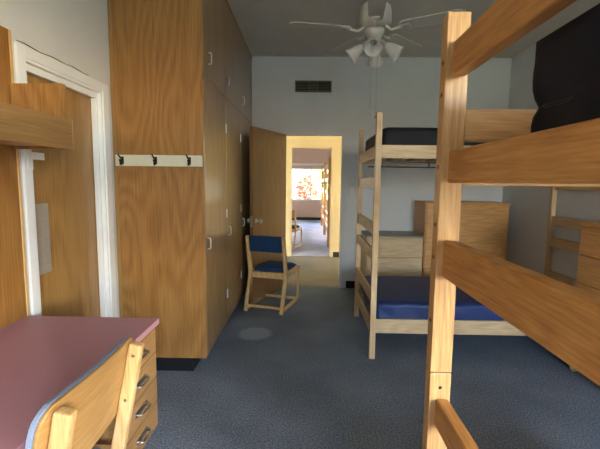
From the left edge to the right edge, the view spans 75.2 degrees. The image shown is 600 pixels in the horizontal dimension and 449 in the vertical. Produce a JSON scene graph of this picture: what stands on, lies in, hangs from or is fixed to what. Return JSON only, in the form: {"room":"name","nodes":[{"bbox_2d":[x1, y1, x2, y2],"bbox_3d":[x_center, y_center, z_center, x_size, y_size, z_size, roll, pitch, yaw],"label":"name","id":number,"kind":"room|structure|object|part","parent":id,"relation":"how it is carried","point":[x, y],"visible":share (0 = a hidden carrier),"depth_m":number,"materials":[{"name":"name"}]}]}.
{"room":"dormitory room","nodes":[
{"label":"dormitory room","id":0,"kind":"room"},
{"bbox_2d":[0,0,119,316],"bbox_3d":[-1.403,-0.268,1.536,0.120,3.000,7.256,1,6,1],"label":"wall","id":1,"kind":"structure","parent":0,"point":[73,32],"depth_m":2.22,"materials":[{"name":"paint"}]},
{"bbox_2d":[27,73,100,316],"bbox_3d":[-1.407,0.155,2.329,0.045,1.963,0.674,1,6,1],"label":"door","id":2,"kind":"structure","parent":1,"relation":"in","point":[64,185],"depth_m":2.35,"materials":[{"name":"brown wood"}]},
{"bbox_3d":[-1.389,0.077,2.107,0.004,0.380,0.115,1,6,1],"label":"push plate","id":3,"kind":"part","parent":2,"relation":"part of","materials":[{"name":"silver metal"}]},
{"bbox_2d":[13,40,117,316],"bbox_3d":[-1.382,0.113,2.334,0.141,2.069,0.840,1,6,1],"label":"trim","id":4,"kind":"structure","parent":1,"relation":"attached to","point":[28,60],"depth_m":2.53,"materials":[{"name":"white paint"}]},
{"bbox_2d":[292,149,330,216],"bbox_3d":[0.880,-1.661,14.551,4.160,3.000,0.120,1,6,1],"label":"wall","id":5,"kind":"structure","parent":0,"point":[304,208],"depth_m":14.44,"materials":[{"name":"paint"}]},
{"bbox_2d":[292,217,320,219],"bbox_3d":[0.862,-0.212,14.642,3.918,0.099,0.011,1,6,1],"label":"baseboard","id":6,"kind":"structure","parent":5,"relation":"attached to","point":[297,218],"depth_m":14.65,"materials":[{"name":"black plastic"}]},
{"bbox_2d":[292,163,323,165],"bbox_3d":[0.925,-2.212,14.404,3.310,0.070,0.049,1,6,1],"label":"trim","id":7,"kind":"structure","parent":5,"relation":"attached to","point":[292,163],"depth_m":14.39,"materials":[{"name":"white paint"}]},
{"bbox_2d":[292,168,327,200],"bbox_3d":[0.918,-1.491,14.569,3.150,1.200,0.060,1,6,1],"label":"window","id":8,"kind":"structure","parent":5,"relation":"in","point":[310,169],"depth_m":14.53,"materials":[{"name":"white paint"}]},
{"bbox_2d":[286,136,341,255],"bbox_3d":[0.549,-0.878,7.339,5.200,3.000,0.120,1,6,1],"label":"wall","id":9,"kind":"structure","parent":0,"point":[290,140],"depth_m":7.27,"materials":[{"name":"beige paint"}]},
{"bbox_2d":[288,145,334,256],"bbox_3d":[0.212,-0.436,7.394,0.849,2.099,0.144,1,6,1],"label":"trim","id":10,"kind":"structure","parent":9,"relation":"attached to","point":[291,147],"depth_m":7.31,"materials":[{"name":"beige paint"}]},
{"bbox_2d":[333,252,338,256],"bbox_3d":[1.874,0.589,7.404,2.493,0.099,0.011,1,6,1],"label":"baseboard","id":11,"kind":"structure","parent":9,"relation":"attached to","point":[335,254],"depth_m":7.42,"materials":[{"name":"black plastic"}]},
{"bbox_2d":[143,220,599,448],"bbox_3d":[0.508,0.777,6.362,5.200,0.080,16.940,1,6,1],"label":"floor","id":12,"kind":"structure","parent":0,"point":[303,377],"depth_m":2.73,"materials":[{"name":"blue carpet"}]},
{"bbox_2d":[0,316,158,448],"bbox_3d":[-1.020,0.908,1.163,0.684,0.749,1.575,1,6,1],"label":"desk","id":13,"kind":"object","parent":12,"relation":"on","point":[41,356],"visible":0.71,"depth_m":1.56,"materials":[{"name":"laminate"}]},
{"bbox_2d":[0,25,73,328],"bbox_3d":[-1.211,-0.131,1.056,0.279,1.334,1.578,1,6,1],"label":"hutch","id":14,"kind":"object","parent":13,"relation":"on","point":[32,115],"visible":1,"depth_m":1.76,"materials":[{"name":"brown wood"}]},
{"bbox_3d":[-1.344,-0.132,1.051,0.013,1.334,1.563,1,6,1],"label":"panel","id":15,"kind":"part","parent":14,"relation":"part of","materials":[{"name":"brown wood"}]},
{"bbox_2d":[0,140,37,145],"bbox_3d":[-1.213,-0.287,1.022,0.246,0.020,1.545,1,6,1],"label":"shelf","id":16,"kind":"object","parent":14,"relation":"attached to","point":[2,142],"depth_m":1.72,"materials":[{"name":"brown wood"}]},
{"bbox_3d":[-1.194,-0.494,1.789,0.242,0.293,0.024,1,6,1],"label":"panel","id":17,"kind":"part","parent":14,"relation":"part of","materials":[{"name":"brown wood"}]},
{"bbox_3d":[-0.705,0.691,1.695,0.018,0.119,0.372,1,6,1],"label":"drawer","id":18,"kind":"part","parent":13,"relation":"part of","materials":[{"name":"brown wood"}]},
{"bbox_3d":[-0.708,0.940,1.722,0.018,0.119,0.372,1,6,1],"label":"drawer","id":19,"kind":"part","parent":13,"relation":"part of","materials":[{"name":"brown wood"}]},
{"bbox_3d":[-0.707,0.815,1.709,0.018,0.121,0.372,1,6,1],"label":"drawer","id":20,"kind":"part","parent":13,"relation":"part of","materials":[{"name":"brown wood"}]},
{"bbox_3d":[-0.682,0.810,1.709,0.030,0.022,0.116,1,6,1],"label":"drawer pull","id":21,"kind":"part","parent":13,"relation":"part of","materials":[{"name":"silver metal"}]},
{"bbox_3d":[-0.681,0.685,1.695,0.030,0.022,0.116,1,6,1],"label":"drawer pull","id":22,"kind":"part","parent":13,"relation":"part of","materials":[{"name":"silver metal"}]},
{"bbox_3d":[-0.683,0.934,1.722,0.030,0.022,0.116,1,6,1],"label":"drawer pull","id":23,"kind":"part","parent":13,"relation":"part of","materials":[{"name":"silver metal"}]},
{"bbox_3d":[-0.679,0.565,1.682,0.030,0.022,0.116,1,6,1],"label":"drawer pull","id":24,"kind":"part","parent":13,"relation":"part of","materials":[{"name":"silver metal"}]},
{"bbox_3d":[-0.704,0.570,1.682,0.018,0.114,0.372,1,6,1],"label":"drawer","id":25,"kind":"part","parent":13,"relation":"part of","materials":[{"name":"brown wood"}]},
{"bbox_2d":[25,338,143,448],"bbox_3d":[-0.841,0.854,1.252,0.635,0.856,0.516,1,6,1],"label":"chair","id":26,"kind":"object","parent":12,"relation":"on","point":[78,415],"visible":0.94,"depth_m":1.20,"materials":[{"name":"brown wood"}]},
{"bbox_3d":[-0.621,0.888,1.041,0.186,0.839,0.036,1,6,1],"label":"leg","id":27,"kind":"part","parent":26,"relation":"part of","materials":[{"name":"brown wood"}]},
{"bbox_3d":[-0.905,0.857,1.464,0.410,0.060,0.024,1,6,1],"label":"rail","id":28,"kind":"part","parent":26,"relation":"part of","materials":[{"name":"brown wood"}]},
{"bbox_3d":[-0.613,0.843,1.456,0.186,0.839,0.036,1,6,1],"label":"leg","id":29,"kind":"part","parent":26,"relation":"part of","materials":[{"name":"brown wood"}]},
{"bbox_2d":[107,0,251,370],"bbox_3d":[-0.959,-0.520,3.904,0.665,2.996,2.470,1,6,1],"label":"wardrobe","id":30,"kind":"object","parent":12,"relation":"on","point":[181,70],"depth_m":2.81,"materials":[{"name":"brown wood"}]},
{"bbox_3d":[-0.990,-0.447,2.707,0.610,0.083,0.074,1,6,1],"label":"coat hook rail","id":31,"kind":"part","parent":30,"relation":"part of","materials":[{"name":"beige wood"}]},
{"bbox_3d":[-0.997,-0.447,2.754,0.634,2.892,0.018,1,6,1],"label":"panel","id":32,"kind":"part","parent":30,"relation":"part of","materials":[{"name":"brown wood"}]},
{"bbox_3d":[-0.668,-1.491,3.026,0.020,0.804,0.745,1,6,1],"label":"door","id":33,"kind":"part","parent":30,"relation":"part of","materials":[{"name":"brown wood"}]},
{"bbox_3d":[-0.685,-0.050,3.183,0.020,2.002,0.745,1,6,1],"label":"door","id":34,"kind":"part","parent":30,"relation":"part of","materials":[{"name":"brown wood"}]},
{"bbox_3d":[-0.659,-1.154,3.864,0.016,0.043,2.347,1,6,1],"label":"rail","id":35,"kind":"part","parent":30,"relation":"part of","materials":[{"name":"brown wood"}]},
{"bbox_3d":[-0.653,-1.572,3.773,0.020,0.804,0.742,1,6,1],"label":"door","id":36,"kind":"part","parent":30,"relation":"part of","materials":[{"name":"brown wood"}]},
{"bbox_3d":[-0.670,-0.131,3.930,0.020,2.002,0.742,1,6,1],"label":"door","id":37,"kind":"part","parent":30,"relation":"part of","materials":[{"name":"brown wood"}]},
{"bbox_3d":[-0.645,-1.995,3.784,0.024,0.030,2.376,1,6,1],"label":"rail","id":38,"kind":"part","parent":30,"relation":"part of","materials":[{"name":"brown wood"}]},
{"bbox_3d":[-0.654,-0.217,4.722,0.020,2.002,0.836,1,6,1],"label":"door","id":39,"kind":"part","parent":30,"relation":"part of","materials":[{"name":"brown wood"}]},
{"bbox_3d":[-0.637,-1.659,4.565,0.020,0.804,0.836,1,6,1],"label":"door","id":40,"kind":"part","parent":30,"relation":"part of","materials":[{"name":"brown wood"}]},
{"bbox_2d":[243,235,299,314],"bbox_3d":[-0.308,0.518,4.464,0.454,0.841,0.635,3,7,17],"label":"chair","id":41,"kind":"object","parent":12,"relation":"on","point":[272,244],"visible":0.92,"depth_m":4.28,"materials":[{"name":"brown wood"}]},
{"bbox_3d":[-0.574,0.532,4.312,0.036,0.839,0.186,3,7,17],"label":"leg","id":42,"kind":"part","parent":41,"relation":"part of","materials":[{"name":"brown wood"}]},
{"bbox_3d":[-0.371,0.212,4.213,0.376,0.180,0.074,3,7,17],"label":"backrest","id":43,"kind":"part","parent":41,"relation":"part of","materials":[{"name":"blue fabric"}]},
{"bbox_3d":[-0.353,0.562,4.324,0.380,0.066,0.025,3,7,17],"label":"rail","id":44,"kind":"part","parent":41,"relation":"part of","materials":[{"name":"brown wood"}]},
{"bbox_3d":[-0.286,0.472,4.531,0.374,0.051,0.425,3,7,17],"label":"seat","id":45,"kind":"part","parent":41,"relation":"part of","materials":[{"name":"blue fabric"}]},
{"bbox_3d":[-0.175,0.550,4.190,0.036,0.839,0.186,3,7,17],"label":"leg","id":46,"kind":"part","parent":41,"relation":"part of","materials":[{"name":"brown wood"}]},
{"bbox_3d":[-0.089,0.539,4.469,0.024,0.060,0.410,3,7,17],"label":"rail","id":47,"kind":"part","parent":41,"relation":"part of","materials":[{"name":"brown wood"}]},
{"bbox_3d":[-0.026,0.681,4.696,0.032,0.402,0.060,3,7,17],"label":"leg","id":48,"kind":"part","parent":41,"relation":"part of","materials":[{"name":"brown wood"}]},
{"bbox_2d":[292,210,301,249],"bbox_3d":[-0.247,0.082,8.464,0.454,0.841,0.635,2,6,16],"label":"chair","id":49,"kind":"object","parent":12,"relation":"on","point":[295,227],"visible":0.45,"depth_m":8.23,"materials":[{"name":"brown wood"}]},
{"bbox_3d":[-0.108,0.115,8.193,0.036,0.839,0.186,2,6,16],"label":"leg","id":50,"kind":"part","parent":49,"relation":"part of","materials":[{"name":"brown wood"}]},
{"bbox_2d":[321,166,327,225],"bbox_3d":[1.170,-0.815,11.683,1.004,1.947,2.052,1,6,1],"label":"bunk bed","id":51,"kind":"object","parent":12,"relation":"on","point":[322,177],"visible":0.2,"depth_m":12.62,"materials":[{"name":"brown wood"}]},
{"bbox_3d":[0.719,-0.345,12.749,0.072,0.772,0.053,1,6,1],"label":"post","id":52,"kind":"part","parent":51,"relation":"part of","materials":[{"name":"brown wood"}]},
{"bbox_3d":[0.730,-1.314,12.643,0.072,1.172,0.053,1,6,1],"label":"post","id":53,"kind":"part","parent":51,"relation":"part of","materials":[{"name":"brown wood"}]},
{"bbox_2d":[323,157,330,246],"bbox_3d":[1.120,-0.572,9.447,1.004,1.947,2.052,1,6,1],"label":"bunk bed","id":54,"kind":"object","parent":12,"relation":"on","point":[326,224],"visible":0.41,"depth_m":8.54,"materials":[{"name":"brown wood"}]},
{"bbox_3d":[0.669,-0.102,10.513,0.072,0.772,0.053,1,6,1],"label":"post","id":55,"kind":"part","parent":54,"relation":"part of","materials":[{"name":"brown wood"}]},
{"bbox_3d":[0.680,-1.071,10.407,0.072,1.172,0.053,1,6,1],"label":"post","id":56,"kind":"part","parent":54,"relation":"part of","materials":[{"name":"brown wood"}]},
{"bbox_3d":[0.629,0.114,8.528,0.072,0.772,0.053,1,6,1],"label":"post","id":57,"kind":"part","parent":54,"relation":"part of","materials":[{"name":"brown wood"}]},
{"bbox_3d":[0.640,-0.855,8.422,0.072,1.172,0.053,1,6,1],"label":"post","id":58,"kind":"part","parent":54,"relation":"part of","materials":[{"name":"brown wood"}]},
{"bbox_2d":[360,230,423,298],"bbox_3d":[1.142,0.502,4.945,0.680,0.790,0.512,1,6,1],"label":"dresser","id":59,"kind":"object","parent":12,"relation":"on","point":[399,252],"visible":0.53,"depth_m":4.69,"materials":[{"name":"brown wood"}]},
{"bbox_3d":[1.137,0.507,4.710,0.648,0.222,0.020,1,6,1],"label":"drawer","id":60,"kind":"part","parent":59,"relation":"part of","materials":[{"name":"brown wood"}]},
{"bbox_3d":[1.140,0.278,4.685,0.648,0.222,0.020,1,6,1],"label":"drawer","id":61,"kind":"part","parent":59,"relation":"part of","materials":[{"name":"brown wood"}]},
{"bbox_2d":[414,200,510,276],"bbox_3d":[1.986,0.311,4.907,0.993,1.197,0.512,1,6,1],"label":"dresser","id":62,"kind":"object","parent":12,"relation":"on","point":[483,226],"visible":0.44,"depth_m":4.64,"materials":[{"name":"brown wood"}]},
{"bbox_3d":[1.977,0.697,4.714,0.961,0.322,0.020,1,6,1],"label":"drawer","id":63,"kind":"part","parent":62,"relation":"part of","materials":[{"name":"brown wood"}]},
{"bbox_3d":[1.980,0.372,4.679,0.961,0.317,0.020,1,6,1],"label":"drawer","id":64,"kind":"part","parent":62,"relation":"part of","materials":[{"name":"brown wood"}]},
{"bbox_3d":[1.985,-0.008,4.637,0.961,0.432,0.020,1,6,1],"label":"drawer","id":65,"kind":"part","parent":62,"relation":"part of","materials":[{"name":"brown wood"}]},
{"bbox_2d":[354,112,599,358],"bbox_3d":[1.590,0.078,3.542,2.020,1.947,1.035,1,6,1],"label":"bunk bed","id":66,"kind":"object","parent":12,"relation":"on","point":[376,155],"visible":0.52,"depth_m":3.13,"materials":[{"name":"brown wood"}]},
{"bbox_3d":[0.613,0.011,4.054,0.046,1.947,0.042,1,6,1],"label":"post","id":67,"kind":"part","parent":66,"relation":"part of","materials":[{"name":"brown wood"}]},
{"bbox_3d":[0.593,0.118,3.067,0.046,1.947,0.042,1,6,1],"label":"post","id":68,"kind":"part","parent":66,"relation":"part of","materials":[{"name":"brown wood"}]},
{"bbox_3d":[1.607,-0.654,3.962,1.927,0.101,0.026,1,6,1],"label":"rail","id":69,"kind":"part","parent":66,"relation":"part of","materials":[{"name":"brown wood"}]},
{"bbox_3d":[1.587,-0.546,2.975,1.927,0.101,0.026,1,6,1],"label":"rail","id":70,"kind":"part","parent":66,"relation":"part of","materials":[{"name":"brown wood"}]},
{"bbox_2d":[365,127,486,159],"bbox_3d":[1.599,-0.695,3.459,1.922,0.209,0.966,1,6,1],"label":"mattress","id":71,"kind":"object","parent":66,"relation":"on","point":[390,135],"visible":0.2,"depth_m":3.00,"materials":[{"name":"black fabric"}]},
{"bbox_2d":[361,276,504,320],"bbox_3d":[1.573,0.701,3.610,1.944,0.236,0.972,1,6,1],"label":"mattress","id":72,"kind":"object","parent":66,"relation":"on","point":[398,297],"visible":0.28,"depth_m":3.19,"materials":[{"name":"blue fabric"}]},
{"bbox_3d":[1.571,0.828,3.125,1.927,0.115,0.026,1,6,1],"label":"rail","id":73,"kind":"part","parent":66,"relation":"part of","materials":[{"name":"brown wood"}]},
{"bbox_3d":[2.586,0.037,4.018,0.046,1.947,0.042,1,6,1],"label":"post","id":74,"kind":"part","parent":66,"relation":"part of","materials":[{"name":"brown wood"}]},
{"bbox_2d":[422,0,599,448],"bbox_3d":[0.929,0.420,0.336,1.004,1.947,2.052,1,6,1],"label":"bunk bed","id":75,"kind":"object","parent":12,"relation":"on","point":[564,319],"visible":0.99,"depth_m":1.00,"materials":[{"name":"brown wood"}]},
{"bbox_3d":[0.478,0.889,1.402,0.072,0.772,0.053,1,6,1],"label":"post","id":76,"kind":"part","parent":75,"relation":"part of","materials":[{"name":"brown wood"}]},
{"bbox_3d":[0.489,-0.080,1.296,0.072,1.172,0.053,1,6,1],"label":"post","id":77,"kind":"part","parent":75,"relation":"part of","materials":[{"name":"brown wood"}]},
{"bbox_3d":[0.468,0.753,0.382,0.042,0.098,1.943,1,6,1],"label":"guard rail","id":78,"kind":"part","parent":75,"relation":"part of","materials":[{"name":"brown wood"}]},
{"bbox_3d":[0.481,-0.414,0.255,0.042,0.108,1.943,1,6,1],"label":"guard rail","id":79,"kind":"part","parent":75,"relation":"part of","materials":[{"name":"brown wood"}]},
{"bbox_3d":[0.474,0.218,0.324,0.042,0.124,1.943,1,6,1],"label":"rail","id":80,"kind":"part","parent":75,"relation":"part of","materials":[{"name":"brown wood"}]},
{"bbox_3d":[0.478,-0.081,0.291,0.042,0.103,1.943,1,6,1],"label":"rail","id":81,"kind":"part","parent":75,"relation":"part of","materials":[{"name":"brown wood"}]},
{"bbox_3d":[0.954,-0.168,1.277,0.855,0.088,0.028,1,6,1],"label":"rail","id":82,"kind":"part","parent":75,"relation":"part of","materials":[{"name":"brown wood"}]},
{"bbox_2d":[531,3,599,132],"bbox_3d":[0.925,-0.169,0.096,0.876,0.281,1.542,1,6,1],"label":"mattress","id":83,"kind":"object","parent":75,"relation":"on","point":[566,73],"visible":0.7,"depth_m":0.73,"materials":[{"name":"black fabric"}]},
{"bbox_2d":[569,222,599,371],"bbox_3d":[2.317,0.597,2.559,0.518,1.145,0.808,1,6,1],"label":"dresser","id":84,"kind":"object","parent":12,"relation":"on","point":[588,271],"visible":0.4,"depth_m":2.80,"materials":[{"name":"brown wood"}]},
{"bbox_3d":[2.083,0.366,2.538,0.020,0.201,0.776,1,6,1],"label":"drawer","id":85,"kind":"part","parent":84,"relation":"part of","materials":[{"name":"brown wood"}]},
{"bbox_3d":[2.080,0.574,2.561,0.020,0.201,0.776,1,6,1],"label":"drawer","id":86,"kind":"part","parent":84,"relation":"part of","materials":[{"name":"brown wood"}]},
{"bbox_3d":[2.085,0.158,2.516,0.020,0.201,0.776,1,6,1],"label":"drawer","id":87,"kind":"part","parent":84,"relation":"part of","materials":[{"name":"brown wood"}]},
{"bbox_2d":[252,56,511,287],"bbox_3d":[0.690,-0.639,5.164,4.160,3.000,0.120,1,6,1],"label":"wall","id":88,"kind":"structure","parent":0,"point":[407,92],"depth_m":5.01,"materials":[{"name":"paint"}]},
{"bbox_2d":[247,126,285,301],"bbox_3d":[-0.376,-0.125,4.780,0.189,2.007,0.838,4,7,25],"label":"door","id":89,"kind":"structure","parent":88,"relation":"in","point":[267,147],"depth_m":4.67,"materials":[{"name":"brown wood"}]},
{"bbox_3d":[-0.469,-0.036,4.449,0.074,0.058,0.058,4,7,24],"label":"knob","id":90,"kind":"part","parent":89,"relation":"part of","materials":[{"name":"silver metal"}]},
{"bbox_2d":[295,80,331,92],"bbox_3d":[0.169,-1.764,4.982,0.470,0.146,0.016,1,6,1],"label":"air vent","id":91,"kind":"object","parent":88,"relation":"in","point":[300,85],"visible":1,"depth_m":4.98,"materials":[{"name":"black metal"}]},
{"bbox_2d":[280,129,347,287],"bbox_3d":[0.170,-0.199,5.223,0.890,2.099,0.144,1,6,1],"label":"trim","id":92,"kind":"structure","parent":88,"relation":"attached to","point":[289,132],"depth_m":5.11,"materials":[{"name":"paint"}]},
{"bbox_2d":[349,188,354,195],"bbox_3d":[0.684,-0.427,5.118,0.070,0.114,0.016,1,6,1],"label":"light switch","id":93,"kind":"object","parent":88,"relation":"attached to","point":[351,190],"visible":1,"depth_m":5.12,"materials":[{"name":"beige plastic"}]},
{"bbox_2d":[346,281,360,287],"bbox_3d":[1.624,0.822,5.238,2.014,0.099,0.011,1,6,1],"label":"baseboard","id":94,"kind":"structure","parent":88,"relation":"attached to","point":[349,284],"depth_m":5.25,"materials":[{"name":"black plastic"}]},
{"bbox_2d":[227,0,599,57],"bbox_3d":[0.634,-1.781,1.331,4.160,0.100,7.496,1,6,1],"label":"ceiling","id":95,"kind":"structure","parent":0,"point":[266,30],"depth_m":3.91,"materials":[{"name":"paint"}]},
{"bbox_2d":[289,0,467,118],"bbox_3d":[0.554,-1.372,3.026,1.274,1.078,1.267,1,6,1],"label":"ceiling fan","id":96,"kind":"object","parent":95,"relation":"hanging from","point":[375,16],"visible":0.98,"depth_m":2.98,"materials":[{"name":"white metal"}]},
{"bbox_3d":[0.153,-1.518,2.975,0.470,0.035,0.133,0,6,-9],"label":"blade","id":97,"kind":"part","parent":96,"relation":"part of","materials":[{"name":"white ceramic"}]},
{"bbox_3d":[0.386,-1.565,3.428,0.133,0.035,0.470,-2,7,-27],"label":"blade","id":98,"kind":"part","parent":96,"relation":"part of","materials":[{"name":"white ceramic"}]},
{"bbox_3d":[0.433,-1.353,3.103,0.155,0.150,0.129,1,6,1],"label":"lamp shade","id":99,"kind":"part","parent":96,"relation":"part of","materials":[{"name":"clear glass"}]},
{"bbox_3d":[0.539,-1.331,2.915,0.129,0.150,0.155,1,6,1],"label":"lamp shade","id":100,"kind":"part","parent":96,"relation":"part of","materials":[{"name":"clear glass"}]},
{"bbox_3d":[0.561,-1.402,2.981,0.056,0.068,0.070,1,6,1],"label":"lamp arm","id":101,"kind":"part","parent":96,"relation":"part of","materials":[{"name":"white ceramic"}]},
{"bbox_3d":[0.623,-1.362,3.208,0.129,0.150,0.155,1,6,1],"label":"lamp shade","id":102,"kind":"part","parent":96,"relation":"part of","materials":[{"name":"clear glass"}]},
{"bbox_3d":[0.514,-1.475,2.615,0.133,0.035,0.470,2,6,9],"label":"blade","id":103,"kind":"part","parent":96,"relation":"part of","materials":[{"name":"white ceramic"}]},
{"bbox_3d":[0.655,-1.407,3.034,0.070,0.068,0.056,1,6,1],"label":"lamp arm","id":104,"kind":"part","parent":96,"relation":"part of","materials":[{"name":"white ceramic"}]},
{"bbox_3d":[0.728,-1.341,3.020,0.155,0.150,0.129,1,6,1],"label":"lamp shade","id":105,"kind":"part","parent":96,"relation":"part of","materials":[{"name":"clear glass"}]},
{"bbox_3d":[0.891,-1.550,3.348,0.470,0.035,0.133,-6,9,-45],"label":"blade","id":106,"kind":"part","parent":96,"relation":"part of","materials":[{"name":"white ceramic"}]},
{"bbox_3d":[0.970,-1.495,2.845,0.470,0.035,0.133,4,7,27],"label":"blade","id":107,"kind":"part","parent":96,"relation":"part of","materials":[{"name":"white ceramic"}]},
{"bbox_2d":[502,43,599,279],"bbox_3d":[2.636,-0.213,1.461,0.120,3.000,7.256,1,6,1],"label":"wall","id":108,"kind":"structure","parent":0,"point":[529,207],"depth_m":4.40,"materials":[{"name":"paint"}]},
{"label":"outside","id":109,"kind":"structure","parent":0,"visible":0},
{"bbox_3d":[0.731,-2.438,37.348,80.000,0.100,45.200,1,6,1],"label":"ground","id":110,"kind":"structure","parent":109,"visible":0},
{"bbox_2d":[292,170,323,198],"bbox_3d":[0.324,-1.784,18.931,1.771,2.607,1.548,3,7,22],"label":"tree","id":111,"kind":"object","parent":110,"relation":"on","point":[303,184],"visible":0.77,"depth_m":18.61,"materials":[{"name":"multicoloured plant"}]},
{"bbox_2d":[314,170,327,198],"bbox_3d":[1.278,-2.691,22.387,1.944,3.727,1.701,-4,8,-36],"label":"tree","id":112,"kind":"object","parent":110,"relation":"on","point":[319,171],"visible":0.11,"depth_m":22.20,"materials":[{"name":"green plant"}]}
]}

